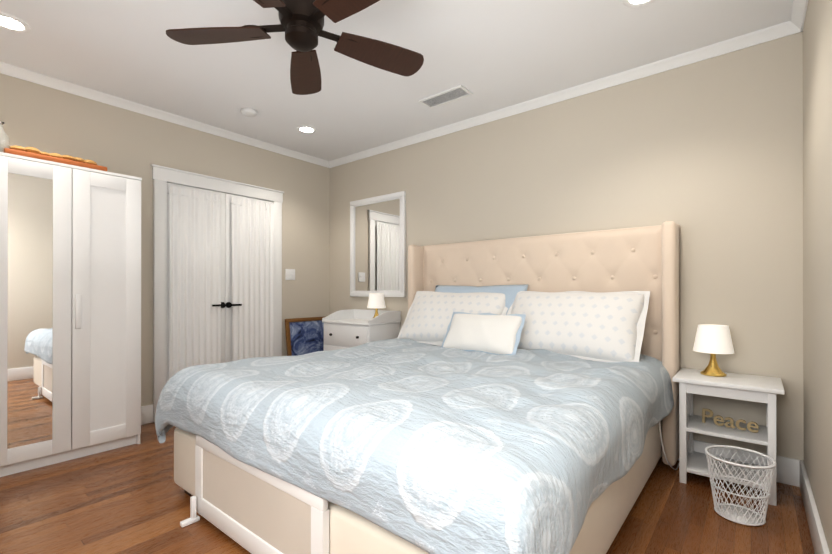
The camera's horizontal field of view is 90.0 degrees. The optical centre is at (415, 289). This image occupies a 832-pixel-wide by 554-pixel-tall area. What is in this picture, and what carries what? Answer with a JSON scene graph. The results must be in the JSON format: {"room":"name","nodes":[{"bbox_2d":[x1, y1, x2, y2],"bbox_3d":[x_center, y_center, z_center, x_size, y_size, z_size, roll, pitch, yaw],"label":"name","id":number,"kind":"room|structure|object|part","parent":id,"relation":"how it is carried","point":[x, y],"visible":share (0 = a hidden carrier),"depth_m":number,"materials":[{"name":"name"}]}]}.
{"room":"bedroom","nodes":[
{"label":"bedroom","id":0,"kind":"room"},
{"bbox_2d":[0,73,329,405],"bbox_3d":[-2.233,-0.199,3.515,0.120,2.600,3.940,0,0,39],"label":"wall","id":1,"kind":"structure","parent":0,"point":[111,138],"depth_m":3.50,"materials":[{"name":"beige paint"}]},
{"bbox_2d":[141,404,152,424],"bbox_3d":[-2.758,1.025,2.759,0.018,0.150,1.810,0,0,39],"label":"baseboard","id":2,"kind":"structure","parent":1,"relation":"attached to","point":[146,411],"depth_m":3.42,"materials":[{"name":"white wood"}]},
{"bbox_2d":[0,62,327,167],"bbox_3d":[-2.170,-1.470,3.459,0.052,0.058,3.570,0,0,39],"label":"crown molding","id":3,"kind":"structure","parent":1,"relation":"attached to","point":[7,69],"depth_m":3.38,"materials":[{"name":"white wood"}]},
{"bbox_2d":[150,164,283,422],"bbox_3d":[-1.787,0.032,3.912,0.069,2.141,1.244,0,0,39],"label":"door frame","id":4,"kind":"structure","parent":1,"relation":"attached to","point":[163,178],"depth_m":3.76,"materials":[{"name":"white wood"}]},
{"bbox_2d":[167,185,273,378],"bbox_3d":[-1.781,0.062,3.907,0.028,1.900,1.006,0,0,39],"label":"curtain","id":5,"kind":"object","parent":4,"relation":"in","point":[194,273],"visible":0.77,"depth_m":3.82,"materials":[{"name":"white fabric"}]},
{"bbox_3d":[-1.780,0.142,3.906,0.049,0.056,0.280,0,0,39],"label":"closet handle","id":6,"kind":"part","parent":4,"relation":"part of","materials":[{"name":"black metal"}]},
{"bbox_2d":[285,269,294,279],"bbox_3d":[-1.354,-0.167,4.488,0.014,0.118,0.118,0,0,39],"label":"light switch","id":7,"kind":"object","parent":1,"relation":"attached to","point":[289,274],"visible":1,"depth_m":4.48,"materials":[{"name":"white paint"}]},
{"bbox_2d":[0,0,792,160],"bbox_3d":[-0.597,-1.552,2.185,4.340,0.100,3.940,0,0,39],"label":"ceiling","id":8,"kind":"structure","parent":0,"point":[492,55],"depth_m":2.65,"materials":[{"name":"white paint"}]},
{"bbox_2d":[0,12,30,32],"bbox_3d":[-2.283,-1.498,2.333,0.184,0.006,0.184,0,0,39],"label":"recessed light","id":9,"kind":"object","parent":8,"relation":"in","point":[11,23],"visible":1,"depth_m":2.35,"materials":[{"name":"white paint"}]},
{"bbox_2d":[241,108,256,116],"bbox_3d":[-1.398,-1.482,3.482,0.124,0.034,0.124,0,0,39],"label":"smoke detector","id":10,"kind":"object","parent":8,"relation":"attached to","point":[248,112],"visible":1,"depth_m":3.45,"materials":[{"name":"white plastic"}]},
{"bbox_2d":[166,0,423,94],"bbox_3d":[-0.499,-1.310,1.889,1.194,0.380,1.230,0,0,39],"label":"ceiling fan","id":11,"kind":"object","parent":8,"relation":"hanging from","point":[301,25],"visible":1,"depth_m":1.97,"materials":[{"name":"brown wood"}]},
{"bbox_2d":[297,126,316,133],"bbox_3d":[-1.020,-1.494,3.883,0.184,0.006,0.184,0,0,39],"label":"recessed light","id":12,"kind":"object","parent":8,"relation":"in","point":[307,129],"visible":1,"depth_m":3.87,"materials":[{"name":"white paint"}]},
{"bbox_2d":[418,85,472,108],"bbox_3d":[0.227,-1.493,3.228,0.400,0.012,0.170,0,0,39],"label":"ceiling vent","id":13,"kind":"object","parent":8,"relation":"in","point":[458,92],"visible":0.98,"depth_m":3.22,"materials":[{"name":"white metal"}]},
{"bbox_2d":[622,0,654,7],"bbox_3d":[1.151,-1.498,2.115,0.184,0.006,0.184,0,0,39],"label":"recessed light","id":14,"kind":"object","parent":8,"relation":"in","point":[633,3],"visible":1,"depth_m":2.17,"materials":[{"name":"white paint"}]},
{"bbox_2d":[0,422,814,553],"bbox_3d":[-0.597,1.149,2.179,4.340,0.100,3.940,0,0,39],"label":"floor","id":15,"kind":"structure","parent":0,"point":[133,499],"depth_m":2.03,"materials":[{"name":"brown wood"}]},
{"bbox_2d":[0,121,141,476],"bbox_3d":[-2.512,0.054,2.664,0.510,2.091,1.170,0,0,39],"label":"wardrobe","id":16,"kind":"object","parent":15,"relation":"on","point":[70,307],"visible":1,"depth_m":2.64,"materials":[{"name":"white paint"}]},
{"bbox_2d":[285,316,325,355],"bbox_3d":[-1.151,0.703,4.586,0.030,0.800,0.600,-9,-6,39],"label":"framed art","id":17,"kind":"object","parent":15,"relation":"on","point":[304,336],"visible":0.27,"depth_m":4.53,"materials":[{"name":"blue paper"}]},
{"bbox_2d":[322,293,400,350],"bbox_3d":[-0.565,0.569,4.223,0.686,1.066,0.461,0,0,39],"label":"dresser","id":18,"kind":"object","parent":15,"relation":"on","point":[348,328],"visible":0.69,"depth_m":4.12,"materials":[{"name":"white paint"}]},
{"bbox_2d":[367,293,385,318],"bbox_3d":[-0.401,0.174,4.227,0.190,0.276,0.190,0,0,39],"label":"lamp","id":19,"kind":"object","parent":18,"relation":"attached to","point":[376,300],"depth_m":4.16,"materials":[{"name":"white fabric"}]},
{"bbox_2d":[155,221,679,553],"bbox_3d":[0.129,0.340,2.450,2.172,1.522,2.349,0,0,39],"label":"bed","id":20,"kind":"object","parent":15,"relation":"on","point":[519,395],"visible":1,"depth_m":1.74,"materials":[{"name":"fabric"}]},
{"bbox_3d":[-0.703,0.890,1.678,0.970,0.415,0.103,0,0,39],"label":"safety rail","id":21,"kind":"part","parent":20,"relation":"part of","materials":[{"name":"white wood"}]},
{"bbox_2d":[155,338,673,553],"bbox_3d":[0.095,0.605,2.415,2.166,0.439,2.198,0,0,39],"label":"comforter","id":22,"kind":"object","parent":20,"relation":"on","point":[397,445],"depth_m":1.48,"materials":[{"name":"blue fabric"}]},
{"bbox_2d":[398,291,507,345],"bbox_3d":[0.291,0.226,3.398,0.936,0.528,0.207,0,-35,37],"label":"pillow","id":23,"kind":"object","parent":20,"relation":"on","point":[428,318],"depth_m":3.36,"materials":[{"name":"white fabric"}]},
{"bbox_2d":[435,284,527,314],"bbox_3d":[0.458,0.186,3.398,0.880,0.500,0.127,0,-24,39],"label":"pillow","id":24,"kind":"object","parent":20,"relation":"on","point":[507,295],"depth_m":3.27,"materials":[{"name":"fabric"}]},
{"bbox_2d":[507,291,649,361],"bbox_3d":[1.020,0.225,2.805,0.936,0.528,0.207,0,-35,41],"label":"pillow","id":25,"kind":"object","parent":20,"relation":"on","point":[579,325],"depth_m":2.64,"materials":[{"name":"white fabric"}]},
{"bbox_3d":[1.541,0.870,2.531,0.087,0.462,0.402,0,0,39],"label":"power adapter cord","id":26,"kind":"part","parent":20,"relation":"part of","materials":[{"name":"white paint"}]},
{"bbox_2d":[672,324,784,505],"bbox_3d":[1.768,0.653,2.369,0.480,0.891,0.380,0,0,39],"label":"nightstand","id":27,"kind":"object","parent":15,"relation":"on","point":[712,378],"visible":1,"depth_m":2.35,"materials":[{"name":"white paint"}]},
{"bbox_2d":[693,324,733,376],"bbox_3d":[1.749,0.353,2.449,0.200,0.290,0.200,0,0,39],"label":"lamp","id":28,"kind":"object","parent":27,"relation":"on","point":[712,339],"depth_m":2.40,"materials":[{"name":"gold metal"}]},
{"bbox_2d":[705,445,775,525],"bbox_3d":[1.572,0.950,2.025,0.276,0.292,0.276,0,0,39],"label":"basket","id":29,"kind":"object","parent":15,"relation":"on","point":[738,513],"visible":1,"depth_m":2.00,"materials":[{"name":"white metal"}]},
{"bbox_2d":[330,32,803,460],"bbox_3d":[0.609,-0.199,3.663,4.100,2.600,0.120,0,0,39],"label":"wall","id":30,"kind":"structure","parent":0,"point":[706,155],"depth_m":2.68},
{"bbox_2d":[350,191,405,296],"bbox_3d":[-0.420,-0.457,4.403,0.800,1.060,0.030,0,0,39],"label":"wall mirror","id":31,"kind":"object","parent":30,"relation":"attached to","point":[377,244],"visible":1,"depth_m":4.38,"materials":[{"name":"mirror"}]},
{"bbox_2d":[328,21,799,167],"bbox_3d":[0.555,-1.470,3.599,4.100,0.058,0.052,0,0,39],"label":"crown molding","id":32,"kind":"structure","parent":30,"relation":"attached to","point":[777,31],"depth_m":2.98,"materials":[{"name":"white wood"}]},
{"bbox_2d":[661,440,796,485],"bbox_3d":[0.565,1.026,3.607,4.100,0.150,0.018,0,0,39],"label":"baseboard","id":33,"kind":"structure","parent":30,"relation":"attached to","point":[792,471],"depth_m":2.42,"materials":[{"name":"white wood"}]},
{"bbox_2d":[803,0,831,553],"bbox_3d":[1.038,-0.204,0.849,0.120,2.600,3.940,0,0,39],"label":"wall","id":34,"kind":"structure","parent":0,"point":[817,233],"depth_m":1.76,"materials":[{"name":"beige paint"}]},
{"bbox_2d":[788,0,807,35],"bbox_3d":[0.969,-1.475,0.902,0.052,0.058,3.570,0,0,39],"label":"crown molding","id":35,"kind":"structure","parent":34,"relation":"attached to","point":[794,25],"depth_m":2.24,"materials":[{"name":"white wood"}]},
{"bbox_2d":[797,459,829,553],"bbox_3d":[0.982,1.021,0.886,0.018,0.150,3.630,0,0,39],"label":"baseboard","id":36,"kind":"structure","parent":34,"relation":"attached to","point":[819,542],"depth_m":1.86,"materials":[{"name":"white wood"}]}
]}

